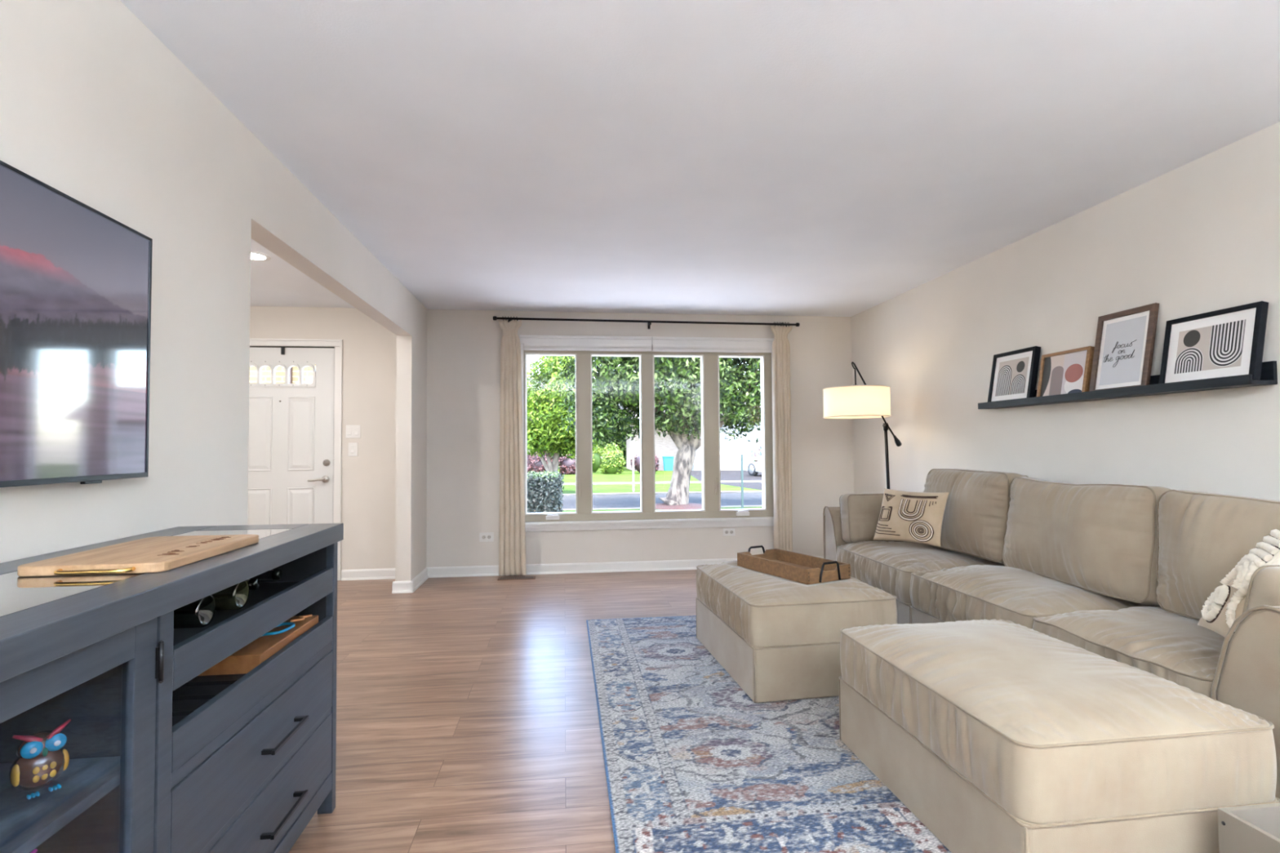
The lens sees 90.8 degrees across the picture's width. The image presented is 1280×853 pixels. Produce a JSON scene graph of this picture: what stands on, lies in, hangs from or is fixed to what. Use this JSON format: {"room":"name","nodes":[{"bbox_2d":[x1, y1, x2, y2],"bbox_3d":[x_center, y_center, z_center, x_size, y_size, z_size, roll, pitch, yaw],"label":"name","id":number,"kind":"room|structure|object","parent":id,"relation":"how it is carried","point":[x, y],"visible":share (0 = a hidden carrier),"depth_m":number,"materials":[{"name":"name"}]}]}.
{"room":"living room","nodes":[
{"label":"living room","id":0,"kind":"room"},
{"bbox_2d":[0,0,426,581],"bbox_3d":[-1.293,-0.025,-0.164,0.120,2.490,11.980,0,-2,-7],"label":"wall","id":1,"kind":"structure","parent":0,"point":[95,108],"depth_m":2.04,"materials":[{"name":"paint"}]},
{"bbox_2d":[0,160,152,487],"bbox_3d":[-1.365,-0.218,1.222,0.046,0.703,1.233,0,-2,-8],"label":"television","id":2,"kind":"object","parent":1,"relation":"attached to","point":[76,280],"visible":1,"depth_m":1.53,"materials":[{"name":"black plastic"}]},
{"bbox_2d":[391,567,428,593],"bbox_3d":[-1.282,1.124,-0.226,0.172,0.090,11.930,0,-2,-7],"label":"baseboard","id":3,"kind":"structure","parent":1,"relation":"attached to","point":[398,587],"depth_m":5.11,"materials":[{"name":"white paint"}]},
{"bbox_2d":[288,569,697,852],"bbox_3d":[-0.621,1.227,-0.120,7.130,0.120,11.990,0,-2,-7],"label":"floor","id":4,"kind":"structure","parent":0,"point":[468,721],"depth_m":2.78,"materials":[{"name":"laminate"}]},
{"bbox_2d":[0,523,343,852],"bbox_3d":[-1.110,0.750,1.109,0.526,0.919,1.894,0,-2,-7],"label":"sideboard","id":5,"kind":"object","parent":4,"relation":"on","point":[165,757],"visible":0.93,"depth_m":1.22,"materials":[{"name":"grey wood"}]},
{"bbox_2d":[8,719,71,799],"bbox_3d":[-0.993,0.548,1.043,0.062,0.105,0.073,-2,-2,32],"label":"ornament","id":6,"kind":"object","parent":5,"relation":"on","point":[42,758],"visible":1,"depth_m":1.03,"materials":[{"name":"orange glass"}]},
{"bbox_2d":[0,756,119,852],"bbox_3d":[-1.080,0.601,0.674,0.448,0.020,0.931,0,-2,-7],"label":"shelf","id":7,"kind":"object","parent":5,"relation":"attached to","point":[25,824],"depth_m":1.02,"materials":[{"name":"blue wood"}]},
{"bbox_2d":[17,534,258,576],"bbox_3d":[-1.116,0.289,1.442,0.275,0.021,0.454,0,-2,-7],"label":"cutting board","id":8,"kind":"object","parent":5,"relation":"on","point":[157,553],"visible":1,"depth_m":1.35,"materials":[{"name":"brown wood"}]},
{"bbox_2d":[173,595,215,628],"bbox_3d":[-1.192,0.440,1.489,0.316,0.080,0.080,0,-2,-7],"label":"wine bottle","id":9,"kind":"object","parent":5,"relation":"on","point":[200,613],"visible":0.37,"depth_m":1.48,"materials":[{"name":"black glass"}]},
{"bbox_2d":[172,673,246,726],"bbox_3d":[-1.187,0.642,1.582,0.452,0.017,0.852,0,-2,-7],"label":"shelf","id":10,"kind":"object","parent":5,"relation":"attached to","point":[191,695],"depth_m":1.49,"materials":[{"name":"wood"}]},
{"bbox_2d":[211,580,248,610],"bbox_3d":[-1.212,0.445,1.654,0.316,0.081,0.081,0,-2,-7],"label":"wine bottle","id":11,"kind":"object","parent":5,"relation":"on","point":[235,597],"visible":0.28,"depth_m":1.64,"materials":[{"name":"green glass"}]},
{"bbox_2d":[173,581,300,645],"bbox_3d":[-1.187,0.491,1.587,0.454,0.014,0.852,0,-2,-7],"label":"cubby shelf","id":12,"kind":"object","parent":5,"relation":"attached to","point":[266,589],"depth_m":1.72,"materials":[{"name":"wood"}]},
{"bbox_2d":[246,578,259,590],"bbox_3d":[-1.257,0.449,1.774,0.336,0.076,0.076,0,-2,-7],"label":"wine bottle","id":13,"kind":"object","parent":5,"relation":"on","point":[253,584],"visible":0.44,"depth_m":1.78,"materials":[{"name":"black glass"}]},
{"bbox_2d":[198,614,318,675],"bbox_3d":[-1.082,0.612,1.798,0.175,0.056,0.385,0,-2,-7],"label":"board","id":14,"kind":"object","parent":5,"relation":"on","point":[250,656],"visible":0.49,"depth_m":1.68,"materials":[{"name":"brown wood"}]},
{"bbox_2d":[248,568,282,580],"bbox_3d":[-1.268,0.454,1.909,0.336,0.076,0.076,0,-2,-7],"label":"wine bottle","id":15,"kind":"object","parent":5,"relation":"on","point":[275,575],"visible":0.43,"depth_m":1.91,"materials":[{"name":"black glass"}]},
{"bbox_2d":[497,576,535,580],"bbox_3d":[-1.097,1.351,5.613,0.330,0.007,0.110,0,-2,-7],"label":"floor vent","id":16,"kind":"object","parent":4,"relation":"in","point":[520,577],"visible":1,"depth_m":5.59,"materials":[{"name":"brown metal"}]},
{"bbox_2d":[586,615,951,852],"bbox_3d":[1.043,1.244,2.851,2.458,0.010,3.052,0,-2,-7],"label":"area rug","id":17,"kind":"object","parent":4,"relation":"on","point":[693,764],"visible":0.3,"depth_m":2.28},
{"bbox_2d":[695,560,897,702],"bbox_3d":[0.772,1.012,3.379,0.759,0.486,1.019,0,-2,-10],"label":"ottoman","id":18,"kind":"object","parent":17,"relation":"on","point":[779,638],"visible":0.8,"depth_m":2.90,"materials":[{"name":"beige fabric"}]},
{"bbox_2d":[737,545,850,584],"bbox_3d":[0.815,0.735,3.409,0.290,0.100,0.598,1,-2,-28],"label":"serving tray","id":19,"kind":"object","parent":18,"relation":"on","point":[795,566],"visible":1,"depth_m":3.35,"materials":[{"name":"brown wood"}]},
{"bbox_2d":[696,560,897,647],"bbox_3d":[0.772,0.890,3.383,0.758,0.242,1.017,0,-2,-10],"label":"cushion","id":20,"kind":"object","parent":18,"relation":"on","point":[762,610],"depth_m":2.93,"materials":[{"name":"beige fabric"}]},
{"bbox_2d":[822,468,1279,799],"bbox_3d":[1.979,0.744,3.253,0.899,0.996,3.084,0,-2,-7],"label":"sectional sofa","id":21,"kind":"object","parent":17,"relation":"on","point":[1122,573],"visible":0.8,"depth_m":2.72,"materials":[{"name":"beige fabric"}]},
{"bbox_2d":[840,493,898,543],"bbox_3d":[1.765,0.653,4.517,0.646,0.352,0.197,0,-2,-7],"label":"cushion","id":22,"kind":"object","parent":21,"relation":"on","point":[860,513],"depth_m":4.42,"materials":[{"name":"beige fabric"}]},
{"bbox_2d":[873,488,949,546],"bbox_3d":[1.714,0.576,4.009,0.147,0.342,0.496,1,-2,-27],"label":"throw pillow","id":23,"kind":"object","parent":21,"relation":"on","point":[904,516],"visible":1,"depth_m":3.94,"materials":[{"name":"fabric"}]},
{"bbox_2d":[835,540,1005,604],"bbox_3d":[1.799,0.903,4.091,0.736,0.246,0.990,0,-2,-7],"label":"seat cushion","id":24,"kind":"object","parent":21,"relation":"on","point":[886,566],"depth_m":3.89,"materials":[{"name":"beige fabric"}]},
{"bbox_2d":[923,468,1026,564],"bbox_3d":[2.018,0.525,3.866,0.274,0.519,0.846,0,-2,-7],"label":"cushion","id":25,"kind":"object","parent":21,"relation":"on","point":[975,526],"depth_m":3.67,"materials":[{"name":"beige fabric"}]},
{"bbox_2d":[910,564,1160,629],"bbox_3d":[1.910,0.866,3.150,0.736,0.258,0.950,0,-2,-7],"label":"seat cushion","id":26,"kind":"object","parent":21,"relation":"on","point":[1019,594],"depth_m":3.01,"materials":[{"name":"beige fabric"}]},
{"bbox_2d":[1002,476,1171,605],"bbox_3d":[2.105,0.517,3.021,0.280,0.513,0.879,0,-2,-7],"label":"cushion","id":27,"kind":"object","parent":21,"relation":"on","point":[1098,543],"depth_m":2.84,"materials":[{"name":"beige fabric"}]},
{"bbox_2d":[1032,606,1229,700],"bbox_3d":[2.014,0.843,2.309,0.729,0.248,0.778,0,-2,-7],"label":"seat cushion","id":28,"kind":"object","parent":21,"relation":"on","point":[1168,643],"depth_m":2.27,"materials":[{"name":"beige fabric"}]},
{"bbox_2d":[1156,489,1279,618],"bbox_3d":[2.204,0.494,2.180,0.287,0.502,0.847,0,-2,-7],"label":"cushion","id":29,"kind":"object","parent":21,"relation":"on","point":[1202,537],"depth_m":2.34,"materials":[{"name":"beige fabric"}]},
{"bbox_2d":[1197,528,1279,640],"bbox_3d":[1.923,0.493,1.942,0.260,0.382,0.358,-1,-2,27],"label":"throw pillow","id":30,"kind":"object","parent":21,"relation":"on","point":[1224,606],"visible":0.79,"depth_m":1.97,"materials":[{"name":"fabric"}]},
{"bbox_2d":[1245,566,1279,617],"bbox_3d":[2.125,0.582,1.858,0.693,0.349,0.202,0,-2,-7],"label":"armrest","id":31,"kind":"object","parent":21,"relation":"on","point":[1264,588],"depth_m":1.81,"materials":[{"name":"beige fabric"}]},
{"bbox_2d":[838,618,1279,852],"bbox_3d":[1.199,0.962,2.033,0.757,0.494,1.012,0,-2,-8],"label":"ottoman","id":32,"kind":"object","parent":17,"relation":"on","point":[1001,735],"visible":1,"depth_m":1.65,"materials":[{"name":"beige fabric"}]},
{"bbox_2d":[1217,803,1279,852],"bbox_3d":[1.577,1.041,1.304,0.365,0.285,0.422,0,-2,-7],"label":"bin","id":33,"kind":"object","parent":17,"relation":"on","point":[1255,828],"visible":1,"depth_m":1.47,"materials":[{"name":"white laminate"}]},
{"bbox_2d":[822,361,902,488],"bbox_3d":[1.856,0.392,5.147,0.691,1.848,0.524,0,-2,-7],"label":"floor lamp","id":34,"kind":"object","parent":4,"relation":"on","point":[847,402],"visible":0.88,"depth_m":4.96,"materials":[{"name":"beige fabric"}]},
{"bbox_2d":[249,306,853,580],"bbox_3d":[-1.396,0.195,5.893,7.030,2.540,0.180,0,-2,-7],"label":"wall","id":35,"kind":"structure","parent":0,"point":[464,346],"depth_m":5.80,"materials":[{"name":"paint"}]},
{"bbox_2d":[247,346,334,524],"bbox_3d":[-3.191,0.325,5.584,0.920,2.072,0.111,0,-2,-7],"label":"door","id":36,"kind":"structure","parent":35,"relation":"in","point":[291,439],"depth_m":5.61,"materials":[{"name":"white paint"}]},
{"bbox_2d":[248,364,315,383],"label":"window","id":37,"kind":"structure","parent":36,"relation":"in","point":[266,371],"depth_m":8.41,"materials":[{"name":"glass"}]},
{"bbox_2d":[249,337,342,580],"bbox_3d":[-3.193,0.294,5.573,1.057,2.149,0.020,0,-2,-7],"label":"trim","id":38,"kind":"structure","parent":35,"relation":"attached to","point":[337,344],"depth_m":5.63,"materials":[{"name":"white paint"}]},
{"bbox_2d":[348,442,357,456],"bbox_3d":[-2.575,0.206,5.653,0.078,0.122,0.012,0,-2,-7],"label":"light switch","id":39,"kind":"object","parent":35,"relation":"attached to","point":[353,446],"visible":1,"depth_m":5.65,"materials":[{"name":"white plastic"}]},
{"bbox_2d":[346,425,360,438],"bbox_3d":[-2.575,0.046,5.659,0.125,0.118,0.012,0,-2,-7],"label":"light switch","id":40,"kind":"object","parent":35,"relation":"attached to","point":[352,431],"visible":1,"depth_m":5.66,"materials":[{"name":"white plastic"}]},
{"bbox_2d":[341,568,395,580],"bbox_3d":[-3.458,1.324,5.504,2.836,0.090,0.026,0,-2,-7],"label":"baseboard","id":41,"kind":"structure","parent":35,"relation":"attached to","point":[388,573],"depth_m":5.63,"materials":[{"name":"white paint"}]},
{"bbox_2d":[479,532,493,542],"bbox_3d":[-1.404,1.012,5.768,0.130,0.084,0.010,0,-2,-7],"label":"wall outlet","id":42,"kind":"object","parent":35,"relation":"attached to","point":[483,536],"visible":1,"depth_m":5.77,"materials":[{"name":"white plastic"}]},
{"bbox_2d":[523,343,651,351],"bbox_3d":[-0.486,-0.741,5.918,1.193,0.058,0.043,0,-2,-7],"label":"window shade","id":43,"kind":"object","parent":35,"relation":"attached to","point":[561,347],"visible":1,"depth_m":5.90,"materials":[{"name":"white fabric"}]},
{"bbox_2d":[426,555,823,577],"bbox_3d":[0.092,1.311,5.930,4.074,0.090,0.026,0,-2,-7],"label":"baseboard","id":44,"kind":"structure","parent":35,"relation":"attached to","point":[667,565],"depth_m":5.86,"materials":[{"name":"white paint"}]},
{"bbox_2d":[519,334,773,346],"bbox_3d":[0.100,-0.813,5.999,2.455,0.080,0.030,0,-2,-7],"label":"trim","id":45,"kind":"structure","parent":35,"relation":"attached to","point":[524,339],"depth_m":5.98,"materials":[{"name":"white paint"}]},
{"bbox_2d":[493,315,799,328],"bbox_3d":[0.094,-0.972,5.954,2.894,0.080,0.128,0,-2,-7],"label":"curtain rod","id":46,"kind":"object","parent":35,"relation":"attached to","point":[495,317],"visible":0.92,"depth_m":5.90,"materials":[{"name":"black metal"}]},
{"bbox_2d":[498,315,526,576],"bbox_3d":[-1.161,0.168,5.736,0.247,2.350,0.074,0,-2,-7],"label":"curtain","id":47,"kind":"object","parent":46,"relation":"hanging from","point":[512,535],"visible":1,"depth_m":5.71,"materials":[{"name":"beige fabric"}]},
{"bbox_2d":[770,321,792,551],"bbox_3d":[1.369,0.165,6.040,0.219,2.337,0.074,0,-2,-7],"label":"curtain","id":48,"kind":"object","parent":46,"relation":"hanging from","point":[781,406],"visible":0.93,"depth_m":6.02,"materials":[{"name":"beige fabric"}]},
{"bbox_2d":[520,343,772,426],"bbox_3d":[0.107,0.093,5.975,2.455,1.732,0.020,0,-2,-7],"label":"trim","id":49,"kind":"structure","parent":35,"relation":"attached to","point":[522,344],"depth_m":5.84,"materials":[{"name":"white paint"}]},
{"bbox_2d":[523,350,773,522],"bbox_3d":[0.101,0.082,6.025,2.385,1.597,0.161,0,-2,-7],"label":"window","id":50,"kind":"structure","parent":35,"relation":"in","point":[709,361],"depth_m":6.00,"materials":[{"name":"beige plastic"}]},
{"bbox_2d":[652,345,772,352],"bbox_3d":[0.696,-0.783,6.059,1.180,0.134,0.048,0,-2,-7],"label":"window shade","id":51,"kind":"object","parent":50,"relation":"attached to","point":[714,348],"visible":1,"depth_m":6.04,"materials":[{"name":"white fabric"}]},
{"bbox_2d":[524,516,773,531],"bbox_3d":[0.128,0.921,5.946,2.415,0.085,0.070,0,-2,-7],"label":"trim","id":52,"kind":"structure","parent":35,"relation":"attached to","point":[760,521],"depth_m":5.92,"materials":[{"name":"white paint"}]},
{"bbox_2d":[723,528,735,536],"bbox_3d":[0.854,1.012,6.039,0.117,0.072,0.010,0,-2,-7],"label":"wall outlet","id":53,"kind":"object","parent":35,"relation":"attached to","point":[726,531],"visible":1,"depth_m":6.04,"materials":[{"name":"white plastic"}]},
{"bbox_2d":[120,0,1279,316],"bbox_3d":[-0.670,-1.395,0.006,7.480,0.250,12.480,0,-2,-7],"label":"ceiling","id":54,"kind":"structure","parent":0,"point":[780,157],"depth_m":2.50,"materials":[{"name":"paint"}]},
{"bbox_2d":[250,251,271,261],"bbox_3d":[-2.546,-1.119,4.145,0.208,0.006,0.208,0,-2,-7],"label":"recessed light","id":55,"kind":"object","parent":54,"relation":"in","point":[256,256],"visible":0.54,"depth_m":4.16,"materials":[{"name":"white paint"}]},
{"bbox_2d":[850,121,1279,500],"bbox_3d":[2.877,-0.013,0.411,0.150,2.540,12.130,0,-2,-7],"label":"wall","id":56,"kind":"structure","parent":0,"point":[1202,235],"depth_m":3.38,"materials":[{"name":"paint"}]},
{"bbox_2d":[977,360,1277,408],"bbox_3d":[2.385,-0.188,3.335,0.126,0.094,1.660,0,-2,-7],"label":"ledge","id":57,"kind":"object","parent":56,"relation":"attached to","point":[1268,375],"visible":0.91,"depth_m":2.96,"materials":[{"name":"black wood"}]},
{"bbox_2d":[987,346,1040,402],"bbox_3d":[2.328,-0.307,3.939,0.090,0.336,0.373,0,-2,-7],"label":"framed print","id":58,"kind":"object","parent":57,"relation":"on","point":[1014,374],"visible":0.83,"depth_m":3.91,"materials":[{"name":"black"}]},
{"bbox_2d":[1036,346,1094,396],"bbox_3d":[2.372,-0.289,3.525,0.079,0.272,0.343,0,-2,-7],"label":"framed print","id":59,"kind":"object","parent":57,"relation":"on","point":[1067,371],"visible":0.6,"depth_m":3.50,"materials":[{"name":"brown wood"}]},
{"bbox_2d":[1088,302,1159,391],"bbox_3d":[2.421,-0.376,3.166,0.091,0.422,0.327,0,-2,-7],"label":"framed print","id":60,"kind":"object","parent":57,"relation":"on","point":[1125,340],"visible":0.98,"depth_m":3.15,"materials":[{"name":"brown wood"}]},
{"bbox_2d":[1159,301,1268,383],"bbox_3d":[2.470,-0.339,2.734,0.085,0.320,0.407,0,-2,-7],"label":"framed print","id":61,"kind":"object","parent":57,"relation":"on","point":[1229,341],"visible":0.89,"depth_m":2.70,"materials":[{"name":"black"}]},
{"label":"outside","id":62,"kind":"structure","parent":0,"visible":0},
{"bbox_2d":[557,461,632,471],"bbox_3d":[-0.751,3.334,48.321,130.000,0.280,83.700,0,-2,-7],"label":"ground","id":63,"kind":"structure","parent":62,"point":[559,468],"depth_m":45.09,"materials":[{"name":"green plant"}]},
{"bbox_2d":[526,357,569,466],"bbox_3d":[-6.655,-0.921,48.519,6.171,9.294,5.276,0,-2,-7],"label":"tree","id":64,"kind":"object","parent":63,"relation":"on","point":[560,452],"visible":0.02,"depth_m":47.64,"materials":[{"name":"green plant"}]},
{"bbox_2d":[526,355,599,471],"bbox_3d":[-2.919,-0.244,21.887,3.350,5.280,2.845,0,-2,-24],"label":"tree","id":65,"kind":"object","parent":63,"relation":"on","point":[543,433],"visible":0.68,"depth_m":21.17,"materials":[{"name":"green plant"}]},
{"bbox_2d":[591,395,626,466],"bbox_3d":[-1.962,-0.731,52.177,5.873,8.969,4.514,0,-2,-7],"label":"tree","id":66,"kind":"object","parent":63,"relation":"on","point":[622,446],"visible":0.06,"depth_m":50.70,"materials":[{"name":"green plant"}]},
{"bbox_2d":[543,355,761,510],"bbox_3d":[1.181,-1.852,17.419,7.467,8.719,5.498,-1,-2,4],"label":"maple tree","id":67,"kind":"object","parent":63,"relation":"on","point":[677,395],"visible":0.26,"depth_m":16.36,"materials":[{"name":"green plant"}]},
{"bbox_2d":[561,505,762,510],"bbox_3d":[3.025,2.154,16.818,130.000,0.080,0.200,0,-2,-7],"label":"curb","id":68,"kind":"object","parent":63,"relation":"on","point":[738,505],"visible":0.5,"depth_m":16.42,"materials":[{"name":"concrete"}]},
{"bbox_2d":[562,490,762,496],"bbox_3d":[2.436,2.301,21.731,130.000,0.110,0.300,0,-2,-7],"label":"curb","id":69,"kind":"object","parent":63,"relation":"on","point":[733,491],"depth_m":21.44,"materials":[{"name":"concrete"}]},
{"bbox_2d":[662,456,674,471],"bbox_3d":[1.829,2.431,41.062,0.680,0.980,0.720,0,-2,-7],"label":"wheelie bin","id":70,"kind":"object","parent":63,"relation":"on","point":[668,461],"visible":0.95,"depth_m":40.75,"materials":[{"name":"teal plastic"}]},
{"bbox_2d":[617,403,761,471],"bbox_3d":[8.934,0.173,45.152,20.700,5.650,7.700,0,-2,-7],"label":"house","id":71,"kind":"structure","parent":63,"relation":"on","point":[730,451],"depth_m":41.58,"materials":[{"name":"white"}]},
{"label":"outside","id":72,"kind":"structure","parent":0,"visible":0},
{"bbox_2d":[690,470,762,490],"bbox_3d":[7.859,2.589,31.962,10.312,0.110,19.773,0,-2,1],"label":"driveway","id":73,"kind":"structure","parent":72,"point":[726,475],"depth_m":31.00,"materials":[{"name":"concrete"}]},
{"bbox_2d":[744,446,761,475],"bbox_3d":[7.213,1.752,31.991,2.140,1.625,4.315,0,-2,-24],"label":"car","id":74,"kind":"object","parent":73,"relation":"on","point":[752,467],"visible":0.17,"depth_m":32.82,"materials":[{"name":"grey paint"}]},
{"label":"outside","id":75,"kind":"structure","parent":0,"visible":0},
{"bbox_2d":[558,471,698,483],"bbox_3d":[-30.034,2.820,30.467,67.600,0.120,12.200,0,-2,-7],"label":"lawn","id":76,"kind":"structure","parent":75,"point":[625,476],"depth_m":32.04,"materials":[{"name":"green plant"}]},
{"bbox_2d":[526,451,552,473],"bbox_3d":[-5.827,2.156,36.058,2.113,1.737,1.954,0,-2,-7],"label":"shrub","id":77,"kind":"object","parent":76,"relation":"on","point":[535,464],"visible":0.4,"depth_m":35.34,"materials":[{"name":"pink plant"}]},
{"bbox_2d":[558,453,575,474],"bbox_3d":[-3.939,2.268,36.577,1.932,1.727,1.814,0,-2,-7],"label":"shrub","id":78,"kind":"object","parent":76,"relation":"on","point":[566,465],"visible":0.48,"depth_m":35.97,"materials":[{"name":"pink plant"}]},
{"bbox_2d":[592,444,603,472],"bbox_3d":[-2.918,1.989,38.438,1.507,2.303,1.609,0,-2,-7],"label":"shrub","id":79,"kind":"object","parent":76,"relation":"on","point":[597,455],"visible":0.24,"depth_m":38.13,"materials":[{"name":"green plant"}]},
{"bbox_2d":[599,441,626,474],"bbox_3d":[-1.602,1.988,36.545,1.550,2.238,1.550,0,-2,-7],"label":"shrub","id":80,"kind":"object","parent":76,"relation":"on","point":[613,459],"visible":0.93,"depth_m":36.14,"materials":[{"name":"green plant"}]},
{"bbox_2d":[630,454,659,472],"bbox_3d":[0.347,2.216,36.778,1.737,1.604,1.684,-1,-2,14],"label":"shrub","id":81,"kind":"object","parent":76,"relation":"on","point":[637,463],"visible":0.22,"depth_m":36.45,"materials":[{"name":"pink plant"}]},
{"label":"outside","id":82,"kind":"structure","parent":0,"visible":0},
{"bbox_2d":[562,483,761,493],"bbox_3d":[-29.160,2.509,20.656,67.000,0.100,5.100,0,-2,-7],"label":"far parkway","id":83,"kind":"structure","parent":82,"point":[663,487],"depth_m":23.81,"materials":[{"name":"green plant"}]},
{"bbox_2d":[632,453,634,491],"bbox_3d":[-0.232,1.629,22.289,0.080,1.350,0.080,0,-2,-7],"label":"sign post","id":84,"kind":"object","parent":83,"relation":"on","point":[633,454],"visible":1,"depth_m":22.26,"materials":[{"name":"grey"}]},
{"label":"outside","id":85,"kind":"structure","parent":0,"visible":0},
{"bbox_2d":[562,480,761,484],"bbox_3d":[1.740,2.490,27.536,130.000,0.115,1.200,0,-2,-7],"label":"sidewalk","id":86,"kind":"structure","parent":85,"point":[754,481],"depth_m":27.35,"materials":[{"name":"concrete"}]},
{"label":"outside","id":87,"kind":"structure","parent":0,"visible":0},
{"bbox_2d":[562,506,762,511],"bbox_3d":[3.204,2.115,15.329,130.000,0.060,2.800,0,-2,-7],"label":"near parkway","id":88,"kind":"structure","parent":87,"point":[731,507],"depth_m":16.19,"materials":[{"name":"green plant"}]},
{"bbox_2d":[740,442,743,508],"bbox_3d":[2.607,1.273,16.081,0.080,1.720,0.060,0,-2,-7],"label":"sign post","id":89,"kind":"object","parent":88,"relation":"on","point":[741,443],"visible":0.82,"depth_m":16.07,"materials":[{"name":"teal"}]},
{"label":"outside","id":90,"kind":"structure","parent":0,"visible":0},
{"bbox_3d":[1.663,1.932,9.280,12.500,0.060,5.850,0,-2,-7],"label":"patio","id":91,"kind":"object","parent":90,"visible":0},
{"bbox_2d":[527,470,565,512],"bbox_3d":[-2.389,1.339,10.004,2.407,1.312,1.373,0,-2,-7],"label":"clipped hedge","id":92,"kind":"object","parent":91,"relation":"on","point":[544,490],"visible":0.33,"depth_m":9.58,"materials":[{"name":"green plant"}]},
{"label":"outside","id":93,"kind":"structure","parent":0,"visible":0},
{"bbox_2d":[561,492,762,509],"bbox_3d":[2.734,2.244,19.249,130.000,0.060,4.700,0,-2,-7],"label":"street","id":94,"kind":"structure","parent":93,"point":[726,499],"depth_m":18.92,"materials":[{"name":"grey asphalt"}]},
{"bbox_2d":[749,438,761,467],"bbox_3d":[3.922,1.192,18.784,1.277,2.035,1.070,-1,-2,13],"label":"shrub","id":95,"kind":"object","parent":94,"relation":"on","point":[759,449],"visible":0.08,"depth_m":18.71,"materials":[{"name":"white plant"}]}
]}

